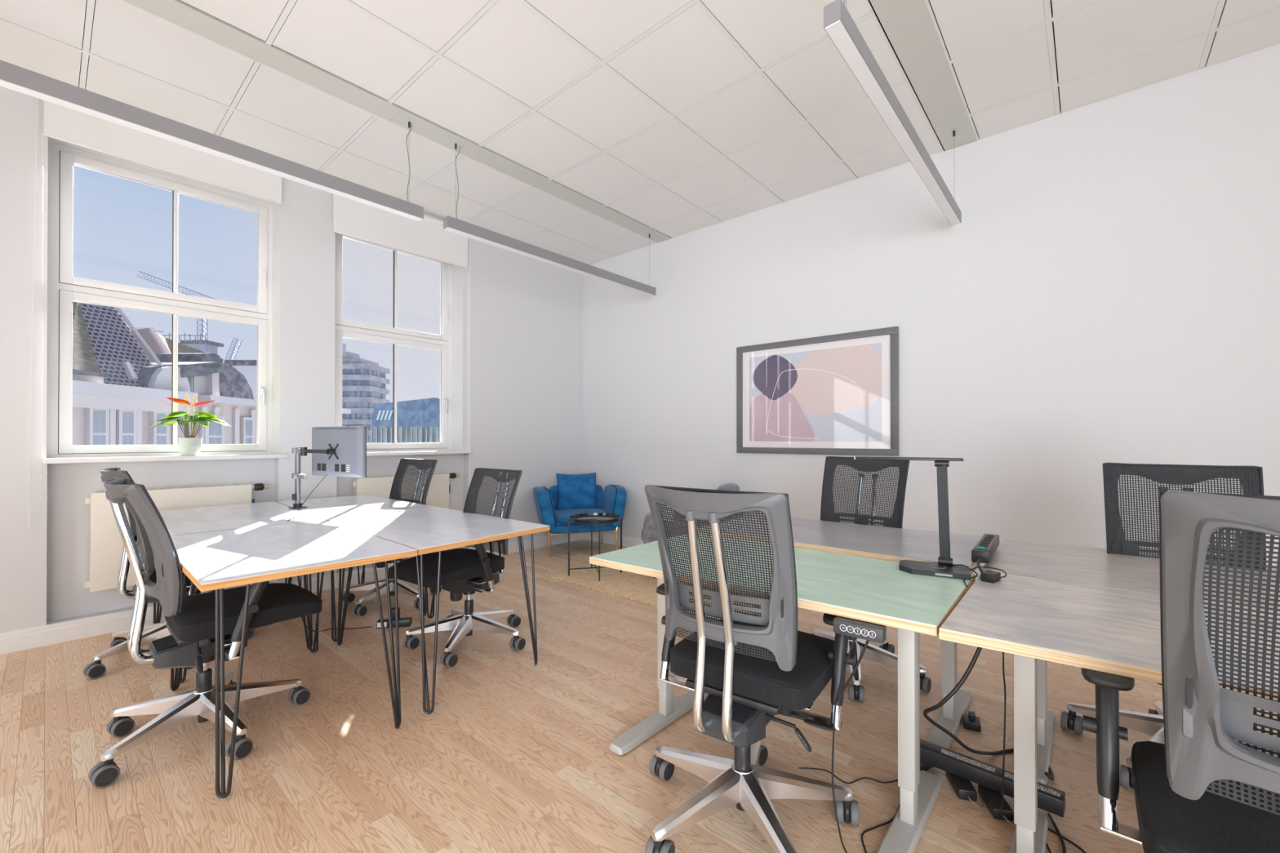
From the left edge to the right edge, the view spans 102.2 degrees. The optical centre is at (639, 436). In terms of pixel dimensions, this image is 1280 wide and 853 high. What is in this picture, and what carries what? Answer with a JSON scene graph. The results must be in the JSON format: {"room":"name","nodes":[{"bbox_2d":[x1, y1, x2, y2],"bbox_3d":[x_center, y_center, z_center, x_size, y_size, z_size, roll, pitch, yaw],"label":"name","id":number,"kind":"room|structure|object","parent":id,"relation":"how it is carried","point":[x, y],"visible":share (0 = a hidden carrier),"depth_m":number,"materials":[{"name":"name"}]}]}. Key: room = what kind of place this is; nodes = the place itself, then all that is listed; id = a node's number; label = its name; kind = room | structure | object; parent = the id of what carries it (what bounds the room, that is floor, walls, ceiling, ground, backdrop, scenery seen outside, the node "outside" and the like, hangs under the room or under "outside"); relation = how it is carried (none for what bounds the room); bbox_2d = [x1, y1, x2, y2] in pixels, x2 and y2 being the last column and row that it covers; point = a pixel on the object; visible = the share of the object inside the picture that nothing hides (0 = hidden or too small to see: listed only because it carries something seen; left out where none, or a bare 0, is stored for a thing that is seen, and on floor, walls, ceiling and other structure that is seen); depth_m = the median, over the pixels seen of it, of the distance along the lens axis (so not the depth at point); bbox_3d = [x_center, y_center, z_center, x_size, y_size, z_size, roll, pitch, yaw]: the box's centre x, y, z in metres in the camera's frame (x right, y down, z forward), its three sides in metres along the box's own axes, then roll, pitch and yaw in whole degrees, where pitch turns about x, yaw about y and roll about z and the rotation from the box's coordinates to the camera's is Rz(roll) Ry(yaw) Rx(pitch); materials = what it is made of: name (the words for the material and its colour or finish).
{"room":"open-plan office","nodes":[
{"label":"open-plan office","id":0,"kind":"room"},
{"bbox_2d":[0,85,582,633],"bbox_3d":[-2.841,-0.516,3.953,0.385,3.671,6.636,0,0,41],"label":"wall","id":1,"kind":"structure","parent":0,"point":[526,313],"depth_m":3.95,"materials":[{"name":"white paint"}]},
{"bbox_2d":[28,99,281,527],"bbox_3d":[-3.082,-0.752,3.409,0.055,2.543,1.224,0,0,41],"label":"roller blind","id":2,"kind":"object","parent":1,"relation":"attached to","point":[60,122],"visible":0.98,"depth_m":3.31,"materials":[{"name":"white fabric"}]},
{"bbox_2d":[46,141,272,457],"bbox_3d":[-3.253,-0.820,3.599,0.133,1.965,1.151,0,0,41],"label":"window","id":3,"kind":"structure","parent":1,"relation":"attached to","point":[63,288],"depth_m":3.43,"materials":[{"name":"white paint"}]},
{"bbox_2d":[84,483,269,591],"bbox_3d":[-3.081,0.649,3.503,0.076,0.606,0.930,0,0,41],"label":"radiator","id":4,"kind":"object","parent":1,"relation":"attached to","point":[106,544],"visible":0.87,"depth_m":3.23,"materials":[{"name":"white metal"}]},
{"bbox_2d":[93,484,249,493],"bbox_3d":[-3.115,0.353,3.479,0.058,0.012,0.780,0,0,41],"label":"grille","id":5,"kind":"object","parent":4,"relation":"attached to","point":[244,486],"depth_m":3.54,"materials":[{"name":"white metal"}]},
{"bbox_2d":[148,393,231,456],"bbox_3d":[-3.061,-0.079,3.536,0.360,0.423,0.434,0,0,41],"label":"anthurium","id":6,"kind":"object","parent":1,"relation":"on","point":[189,445],"visible":1,"depth_m":3.50,"materials":[{"name":"green plant"}]},
{"bbox_2d":[177,437,202,456],"bbox_3d":[-3.066,0.071,3.523,0.124,0.122,0.124,0,0,41],"label":"pot","id":7,"kind":"object","parent":6,"relation":"attached to","point":[188,446],"depth_m":3.48,"materials":[{"name":"grey ceramic"}]},
{"bbox_2d":[0,533,582,654],"bbox_3d":[-2.729,1.161,3.837,0.016,0.116,6.220,0,0,41],"label":"baseboard","id":8,"kind":"structure","parent":1,"relation":"attached to","point":[62,632],"depth_m":3.18,"materials":[{"name":"white paint"}]},
{"bbox_2d":[334,232,451,451],"bbox_3d":[-2.260,-0.815,4.740,0.133,1.965,1.125,0,0,41],"label":"window","id":9,"kind":"structure","parent":1,"relation":"attached to","point":[393,335],"depth_m":4.75,"materials":[{"name":"white paint"}]},
{"bbox_2d":[333,193,467,268],"bbox_3d":[-2.066,-1.826,4.583,0.055,0.384,1.197,0,0,41],"label":"roller blind","id":10,"kind":"object","parent":1,"relation":"attached to","point":[427,237],"visible":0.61,"depth_m":4.53,"materials":[{"name":"white fabric"}]},
{"bbox_2d":[352,472,459,508],"bbox_3d":[-2.079,0.654,4.655,0.076,0.606,0.947,0,0,41],"label":"radiator","id":11,"kind":"object","parent":1,"relation":"attached to","point":[439,489],"visible":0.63,"depth_m":4.64,"materials":[{"name":"white metal"}]},
{"bbox_2d":[355,473,444,479],"bbox_3d":[-2.111,0.358,4.633,0.058,0.012,0.802,0,0,41],"label":"grille","id":12,"kind":"object","parent":11,"relation":"attached to","point":[435,475],"depth_m":4.54,"materials":[{"name":"white metal"}]},
{"bbox_2d":[0,538,1277,852],"bbox_3d":[0.794,1.265,0.785,10.038,0.120,6.436,0,0,41],"label":"floor","id":13,"kind":"structure","parent":0,"point":[513,754],"depth_m":2.03,"materials":[{"name":"brown wood"}]},
{"bbox_2d":[83,467,254,679],"bbox_3d":[-2.602,0.695,2.910,0.680,1.040,0.730,0,0,41],"label":"office chair","id":14,"kind":"object","parent":13,"relation":"on","point":[153,632],"visible":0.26,"depth_m":2.73,"materials":[{"name":"grey plastic"}]},
{"bbox_2d":[88,478,322,788],"bbox_3d":[-1.761,0.691,2.132,0.691,1.040,0.712,0,0,41],"label":"office chair","id":15,"kind":"object","parent":13,"relation":"on","point":[190,620],"visible":0.94,"depth_m":2.00,"materials":[{"name":"black fabric"}]},
{"bbox_2d":[153,501,324,683],"bbox_3d":[-2.487,0.847,3.146,1.243,0.735,0.741,0,0,41],"label":"desk","id":16,"kind":"object","parent":13,"relation":"on","point":[186,521],"visible":0.53,"depth_m":3.03,"materials":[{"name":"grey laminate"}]},
{"bbox_2d":[287,474,327,520],"bbox_3d":[-2.038,0.359,3.097,0.113,0.240,0.348,0,0,2],"label":"cable","id":17,"kind":"object","parent":16,"relation":"on","point":[326,474],"visible":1,"depth_m":3.23,"materials":[{"name":"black plastic"}]},
{"bbox_2d":[168,520,417,798],"bbox_3d":[-1.606,0.844,2.307,1.195,0.734,0.723,0,0,41],"label":"desk","id":18,"kind":"object","parent":13,"relation":"on","point":[220,560],"visible":0.95,"depth_m":2.12,"materials":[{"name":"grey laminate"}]},
{"bbox_2d":[300,575,371,631],"bbox_3d":[-1.899,0.868,3.234,0.396,0.705,0.066,0,0,-22],"label":"cable","id":19,"kind":"object","parent":13,"relation":"on","point":[300,575],"visible":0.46,"depth_m":3.25,"materials":[{"name":"black plastic"}]},
{"bbox_2d":[275,494,435,641],"bbox_3d":[-2.052,0.849,3.646,1.234,0.735,0.688,0,0,41],"label":"desk","id":20,"kind":"object","parent":13,"relation":"on","point":[331,508],"visible":0.44,"depth_m":3.50,"materials":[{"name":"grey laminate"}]},
{"bbox_2d":[288,443,338,509],"bbox_3d":[-2.151,0.264,3.375,0.449,0.433,0.130,0,0,29],"label":"monitor stand","id":21,"kind":"object","parent":20,"relation":"on","point":[298,451],"visible":0.99,"depth_m":3.44,"materials":[{"name":"grey metal"}]},
{"bbox_2d":[311,426,366,477],"bbox_3d":[-1.966,0.099,3.353,0.544,0.326,0.041,0,0,28],"label":"monitor","id":22,"kind":"object","parent":21,"relation":"attached to","point":[351,451],"visible":0.97,"depth_m":3.30,"materials":[{"name":"grey"}]},
{"bbox_2d":[342,457,441,616],"bbox_3d":[-1.822,0.696,3.779,0.673,1.044,0.716,0,0,33],"label":"office chair","id":23,"kind":"object","parent":13,"relation":"on","point":[422,465],"visible":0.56,"depth_m":3.84,"materials":[{"name":"grey plastic"}]},
{"bbox_2d":[376,607,412,628],"bbox_3d":[-1.572,1.159,3.308,0.200,0.115,0.056,0,0,-11],"label":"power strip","id":24,"kind":"object","parent":13,"relation":"on","point":[404,621],"visible":0.8,"depth_m":3.29,"materials":[{"name":"grey plastic"}]},
{"bbox_2d":[325,506,550,714],"bbox_3d":[-1.151,0.846,2.857,1.213,0.734,0.741,0,0,41],"label":"desk","id":25,"kind":"object","parent":13,"relation":"on","point":[429,530],"visible":0.98,"depth_m":2.71,"materials":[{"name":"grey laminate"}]},
{"bbox_2d":[390,467,525,667],"bbox_3d":[-1.012,0.709,3.042,0.684,1.012,0.753,0,0,37],"label":"office chair","id":26,"kind":"object","parent":13,"relation":"on","point":[465,571],"visible":0.82,"depth_m":2.96,"materials":[{"name":"grey plastic"}]},
{"bbox_2d":[533,484,626,557],"bbox_3d":[-0.657,0.883,5.583,0.949,0.687,0.659,0,0,-16],"label":"armchair","id":27,"kind":"object","parent":13,"relation":"on","point":[613,500],"visible":0.76,"depth_m":5.37,"materials":[{"name":"fabric"}]},
{"bbox_2d":[555,472,597,510],"bbox_3d":[-0.698,0.622,5.724,0.447,0.425,0.189,0,0,-16],"label":"pillow","id":28,"kind":"object","parent":27,"relation":"on","point":[574,491],"visible":0.89,"depth_m":5.66,"materials":[{"name":"fabric"}]},
{"bbox_2d":[554,508,608,523],"bbox_3d":[-0.642,0.842,5.531,0.584,0.105,0.550,0,0,-16],"label":"seat cushion","id":29,"kind":"object","parent":27,"relation":"on","point":[562,516],"depth_m":5.39,"materials":[{"name":"blue fabric"}]},
{"bbox_2d":[544,564,759,620],"bbox_3d":[0.228,1.214,4.328,1.818,0.017,1.132,0,0,41],"label":"jute rug","id":30,"kind":"object","parent":13,"relation":"on","point":[642,588],"visible":0.21,"depth_m":4.28,"materials":[{"name":"beige wicker"}]},
{"bbox_2d":[568,512,622,581],"bbox_3d":[-0.393,0.959,4.548,0.452,0.505,0.452,0,0,41],"label":"tray table","id":31,"kind":"object","parent":30,"relation":"on","point":[591,518],"visible":0.97,"depth_m":4.55,"materials":[{"name":"black paint"}]},
{"bbox_2d":[569,512,621,524],"bbox_3d":[-0.393,0.724,4.549,0.452,0.035,0.452,0,0,41],"label":"tray","id":32,"kind":"object","parent":31,"relation":"on","point":[591,517],"depth_m":4.60,"materials":[{"name":"black paint"}]},
{"bbox_2d":[640,483,743,578],"bbox_3d":[0.463,0.812,4.501,0.870,0.821,0.900,0,0,29],"label":"armchair","id":33,"kind":"object","parent":30,"relation":"on","point":[648,534],"visible":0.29,"depth_m":4.28,"materials":[{"name":"fabric"}]},
{"bbox_2d":[640,520,677,540],"bbox_3d":[0.362,0.862,4.556,0.640,0.170,0.540,0,0,29],"label":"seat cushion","id":34,"kind":"object","parent":33,"relation":"on","point":[642,532],"depth_m":4.52,"materials":[{"name":"grey fabric"}]},
{"bbox_2d":[716,483,739,491],"bbox_3d":[0.743,0.476,4.347,0.120,0.150,0.400,0,0,29],"label":"cushion","id":35,"kind":"object","parent":33,"relation":"on","point":[729,486],"depth_m":4.26,"materials":[{"name":"grey fabric"}]},
{"bbox_2d":[644,484,858,852],"bbox_3d":[0.321,0.678,1.659,0.672,1.062,0.709,0,0,35],"label":"office chair","id":36,"kind":"object","parent":13,"relation":"on","point":[753,670],"visible":0.99,"depth_m":1.50,"materials":[{"name":"grey plastic"}]},
{"bbox_2d":[589,532,975,852],"bbox_3d":[0.490,0.843,1.917,1.204,0.735,0.719,0,0,41],"label":"desk","id":37,"kind":"object","parent":13,"relation":"on","point":[871,590],"visible":0.84,"depth_m":1.60,"materials":[{"name":"green laminate"}]},
{"bbox_2d":[833,616,886,643],"bbox_3d":[0.592,0.521,1.394,0.128,0.038,0.041,0,0,39],"label":"handset","id":38,"kind":"object","parent":37,"relation":"attached to","point":[864,630],"visible":1,"depth_m":1.38,"materials":[{"name":"grey plastic"}]},
{"bbox_2d":[834,640,869,704],"bbox_3d":[0.586,0.653,1.429,0.009,0.213,0.103,0,0,-38],"label":"cable","id":39,"kind":"object","parent":38,"relation":"hanging from","point":[867,641],"visible":0.98,"depth_m":1.42,"materials":[{"name":"black plastic"}]},
{"bbox_2d":[831,637,900,852],"bbox_3d":[0.682,0.878,1.554,0.102,0.660,0.453,0,0,41],"label":"cable","id":40,"kind":"object","parent":38,"relation":"hanging from","point":[854,638],"visible":0.93,"depth_m":1.47,"materials":[{"name":"black plastic"}]},
{"bbox_2d":[853,456,971,580],"bbox_3d":[0.961,0.276,1.849,0.367,0.398,0.143,0,0,28],"label":"desk lamp","id":41,"kind":"object","parent":37,"relation":"on","point":[944,568],"visible":1,"depth_m":1.83,"materials":[{"name":"grey plastic"}]},
{"bbox_2d":[952,564,977,586],"bbox_3d":[1.094,0.461,1.716,0.066,0.027,0.222,0,0,20],"label":"cable","id":42,"kind":"object","parent":37,"relation":"on","point":[976,575],"visible":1,"depth_m":1.75,"materials":[{"name":"black plastic"}]},
{"bbox_2d":[697,514,999,749],"bbox_3d":[0.964,0.812,2.451,1.224,0.802,0.694,0,0,41],"label":"desk","id":43,"kind":"object","parent":13,"relation":"on","point":[875,542],"depth_m":2.17,"materials":[{"name":"laminate"}]},
{"bbox_2d":[798,767,897,784],"bbox_3d":[0.744,1.206,1.821,0.351,0.004,0.065,0,0,11],"label":"cable","id":44,"kind":"object","parent":13,"relation":"on","point":[858,780],"visible":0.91,"depth_m":1.81,"materials":[{"name":"black plastic"}]},
{"bbox_2d":[810,456,931,702],"bbox_3d":[1.100,0.663,2.642,0.670,1.100,0.739,0,0,41],"label":"office chair","id":45,"kind":"object","parent":13,"relation":"on","point":[885,653],"visible":0.44,"depth_m":2.76,"materials":[{"name":"grey plastic"}]},
{"bbox_2d":[920,761,934,773],"bbox_3d":[1.045,1.191,1.887,0.157,0.038,0.075,0,0,-29],"label":"plug adapter","id":46,"kind":"object","parent":13,"relation":"on","point":[924,766],"visible":0.06,"depth_m":1.86,"materials":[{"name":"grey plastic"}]},
{"bbox_2d":[946,771,983,808],"bbox_3d":[1.103,1.190,1.749,0.075,0.038,0.157,0,0,13],"label":"plug adapter","id":47,"kind":"object","parent":13,"relation":"on","point":[964,789],"visible":0.94,"depth_m":1.72,"materials":[{"name":"grey plastic"}]},
{"bbox_2d":[963,706,981,732],"bbox_3d":[1.382,1.171,2.152,0.060,0.080,0.070,0,0,29],"label":"plug adapter","id":48,"kind":"object","parent":13,"relation":"on","point":[971,722],"depth_m":2.13,"materials":[{"name":"grey plastic"}]},
{"bbox_2d":[920,738,1065,817],"bbox_3d":[1.149,1.144,1.764,0.465,0.053,0.060,0,0,44],"label":"cable tray","id":49,"kind":"object","parent":13,"relation":"on","point":[1050,799],"visible":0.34,"depth_m":1.74,"materials":[{"name":"grey plastic"}]},
{"bbox_2d":[977,784,1014,826],"bbox_3d":[1.159,1.190,1.661,0.075,0.038,0.157,0,0,13],"label":"plug adapter","id":50,"kind":"object","parent":13,"relation":"on","point":[991,798],"visible":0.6,"depth_m":1.65,"materials":[{"name":"grey plastic"}]},
{"bbox_2d":[1045,843,1051,852],"bbox_3d":[1.223,1.204,1.290,0.189,0.005,0.559,0,0,-19],"label":"cable","id":51,"kind":"object","parent":13,"relation":"on","point":[1046,845],"visible":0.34,"depth_m":1.51,"materials":[{"name":"black plastic"}]},
{"bbox_2d":[1047,813,1066,852],"bbox_3d":[1.226,1.200,1.297,0.166,0.012,0.698,0,0,0],"label":"cable","id":52,"kind":"object","parent":13,"relation":"on","point":[1048,814],"visible":1,"depth_m":1.56,"materials":[{"name":"black plastic"}]},
{"bbox_2d":[1047,827,1086,852],"bbox_3d":[1.290,1.200,1.321,0.173,0.011,0.524,0,0,-20],"label":"cable","id":53,"kind":"object","parent":13,"relation":"on","point":[1048,828],"visible":0.97,"depth_m":1.53,"materials":[{"name":"black plastic"}]},
{"bbox_2d":[938,570,1279,852],"bbox_3d":[1.442,0.840,1.171,1.204,0.735,0.784,0,0,41],"label":"desk","id":54,"kind":"object","parent":13,"relation":"on","point":[1110,630],"visible":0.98,"depth_m":1.37,"materials":[{"name":"laminate"}]},
{"bbox_2d":[976,555,983,572],"bbox_3d":[1.186,0.451,1.803,0.020,0.036,0.152,0,0,29],"label":"lead","id":55,"kind":"object","parent":54,"relation":"on","point":[980,557],"visible":0.77,"depth_m":1.79,"materials":[{"name":"black plastic"}]},
{"bbox_2d":[968,566,1006,582],"bbox_3d":[1.137,0.457,1.731,0.076,0.036,0.148,0,0,-35],"label":"power adapter","id":56,"kind":"object","parent":54,"relation":"on","point":[990,576],"visible":0.84,"depth_m":1.68,"materials":[{"name":"grey plastic"}]},
{"bbox_2d":[1000,652,1006,817],"bbox_3d":[1.114,0.846,1.586,0.016,0.686,0.065,0,0,36],"label":"hanging cable","id":57,"kind":"object","parent":54,"relation":"hanging from","point":[1003,671],"visible":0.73,"depth_m":1.58,"materials":[{"name":"black plastic"}]},
{"bbox_2d":[982,538,1279,785],"bbox_3d":[1.928,0.842,1.743,1.220,0.735,0.794,0,0,41],"label":"desk","id":58,"kind":"object","parent":13,"relation":"on","point":[1090,566],"visible":0.56,"depth_m":1.90,"materials":[{"name":"grey wood"}]},
{"bbox_2d":[923,647,1054,780],"bbox_3d":[1.249,0.860,1.786,0.574,0.703,0.222,0,0,-30],"label":"power cable","id":59,"kind":"object","parent":58,"relation":"hanging from","point":[1051,775],"visible":0.8,"depth_m":1.73,"materials":[{"name":"black plastic"}]},
{"bbox_2d":[1060,462,1277,789],"bbox_3d":[1.954,0.660,1.875,0.701,1.100,0.754,0,0,41],"label":"office chair","id":60,"kind":"object","parent":13,"relation":"on","point":[1250,478],"visible":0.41,"depth_m":2.05,"materials":[{"name":"grey plastic"}]},
{"bbox_2d":[1080,489,1279,852],"bbox_3d":[1.127,0.643,0.842,0.696,1.125,0.690,0,0,41],"label":"office chair","id":61,"kind":"object","parent":13,"relation":"on","point":[1202,790],"visible":0.96,"depth_m":0.80,"materials":[{"name":"grey plastic"}]},
{"bbox_2d":[0,0,1279,264],"bbox_3d":[0.813,-2.116,0.783,9.988,0.100,6.436,0,0,41],"label":"ceiling","id":62,"kind":"structure","parent":0,"point":[677,117],"depth_m":2.99,"materials":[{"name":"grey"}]},
{"bbox_2d":[0,59,423,221],"bbox_3d":[-2.192,-1.748,2.585,0.060,0.620,2.255,0,0,41],"label":"linear pendant","id":63,"kind":"object","parent":62,"relation":"hanging from","point":[12,77],"visible":1,"depth_m":2.53,"materials":[{"name":"silver metal"}]},
{"bbox_2d":[443,143,655,296],"bbox_3d":[-0.601,-1.740,4.415,0.060,0.620,2.255,0,0,41],"label":"linear pendant","id":64,"kind":"object","parent":62,"relation":"hanging from","point":[455,225],"visible":1,"depth_m":4.11,"materials":[{"name":"silver metal"}]},
{"bbox_2d":[444,226,654,296],"bbox_3d":[-0.601,-1.440,4.414,0.053,0.020,2.247,0,0,41],"label":"diffuser","id":65,"kind":"object","parent":64,"relation":"attached to","point":[464,231],"depth_m":4.19,"materials":[{"name":"white plastic"}]},
{"bbox_2d":[823,0,961,225],"bbox_3d":[1.413,-1.751,2.667,0.060,0.613,2.252,0,0,41],"label":"linear pendant","id":66,"kind":"object","parent":62,"relation":"hanging from","point":[839,25],"visible":1,"depth_m":2.23,"materials":[{"name":"silver metal"}]},
{"bbox_2d":[869,0,977,151],"bbox_3d":[0.222,-2.072,1.297,0.195,0.023,6.236,0,0,41],"label":"ceiling beam","id":67,"kind":"structure","parent":62,"relation":"attached to","point":[908,26],"depth_m":2.86,"materials":[{"name":"grey"}]},
{"bbox_2d":[582,43,1279,580],"bbox_3d":[2.943,-0.520,3.189,10.138,3.671,0.200,0,0,41],"label":"wall","id":68,"kind":"structure","parent":0,"point":[1106,288],"depth_m":3.44,"materials":[{"name":"white paint"}]},
{"bbox_2d":[122,0,671,243],"bbox_3d":[-1.789,-2.064,3.045,0.182,0.023,6.236,0,0,41],"label":"ceiling beam","id":69,"kind":"structure","parent":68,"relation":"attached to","point":[179,12],"depth_m":3.12,"materials":[{"name":"grey"}]},
{"bbox_2d":[582,532,644,547],"bbox_3d":[2.935,1.157,3.046,9.572,0.116,0.016,0,0,41],"label":"baseboard","id":70,"kind":"structure","parent":68,"relation":"attached to","point":[607,538],"depth_m":5.85,"materials":[{"name":"white paint"}]},
{"bbox_2d":[736,326,898,456],"bbox_3d":[1.427,-0.338,4.351,1.382,0.978,0.031,0,0,41],"label":"framed picture","id":71,"kind":"object","parent":68,"relation":"attached to","point":[837,393],"visible":1,"depth_m":4.28,"materials":[{"name":"grey"}]},
{"label":"outside","id":72,"kind":"structure","parent":0,"visible":0},
{"bbox_3d":[-127.088,18.497,242.871,489.412,0.500,600.000,0,0,41],"label":"ground","id":73,"kind":"structure","parent":72,"visible":0},
{"bbox_2d":[71,301,197,444],"bbox_3d":[-35.550,4.409,26.232,12.900,25.813,16.502,0,0,0],"label":"house","id":74,"kind":"structure","parent":73,"relation":"on","point":[117,394],"depth_m":30.10,"materials":[{"name":"paint"}]},
{"bbox_2d":[128,327,223,363],"bbox_3d":[-56.926,3.972,50.001,32.832,26.889,23.217,0,0,41],"label":"house","id":75,"kind":"structure","parent":73,"relation":"on","point":[158,344],"depth_m":44.92,"materials":[{"name":"grey stone"}]},
{"bbox_2d":[136,271,216,340],"bbox_3d":[-132.007,-14.994,150.066,21.645,65.730,19.123,0,0,41],"label":"tower crane","id":76,"kind":"object","parent":73,"relation":"on","point":[202,321],"visible":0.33,"depth_m":150.89,"materials":[{"name":"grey metal"}]},
{"bbox_2d":[155,330,223,355],"bbox_3d":[-89.596,-0.860,100.440,10.285,40.081,12.764,0,0,41],"label":"block","id":77,"kind":"object","parent":73,"relation":"on","point":[206,346],"visible":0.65,"depth_m":100.08,"materials":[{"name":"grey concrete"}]},
{"bbox_2d":[223,337,242,363],"bbox_3d":[-102.652,-3.560,130.017,3.974,42.670,3.694,0,0,41],"label":"crane","id":78,"kind":"object","parent":73,"relation":"on","point":[235,346],"visible":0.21,"depth_m":129.95,"materials":[{"name":"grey metal"}]},
{"bbox_2d":[224,360,257,399],"bbox_3d":[-44.350,4.477,63.881,11.249,26.000,12.029,0,0,41],"label":"block","id":79,"kind":"object","parent":73,"relation":"on","point":[248,368],"visible":0.07,"depth_m":58.03,"materials":[{"name":"grey"}]},
{"bbox_2d":[150,353,351,444],"bbox_3d":[-35.550,5.481,42.704,12.900,23.810,18.546,0,0,0],"label":"building","id":80,"kind":"structure","parent":73,"relation":"on","point":[235,404],"depth_m":37.58,"materials":[{"name":"paint"}]},
{"bbox_2d":[342,343,389,443],"bbox_3d":[-117.604,3.070,208.310,30.397,79.492,28.521,0,0,41],"label":"office tower","id":81,"kind":"structure","parent":73,"relation":"on","point":[364,382],"depth_m":201.07,"materials":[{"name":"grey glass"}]},
{"bbox_2d":[366,397,439,443],"bbox_3d":[-47.031,6.951,109.971,24.171,28.756,24.700,0,0,41],"label":"building","id":82,"kind":"structure","parent":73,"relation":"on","point":[418,421],"depth_m":100.00,"materials":[{"name":"blue"}]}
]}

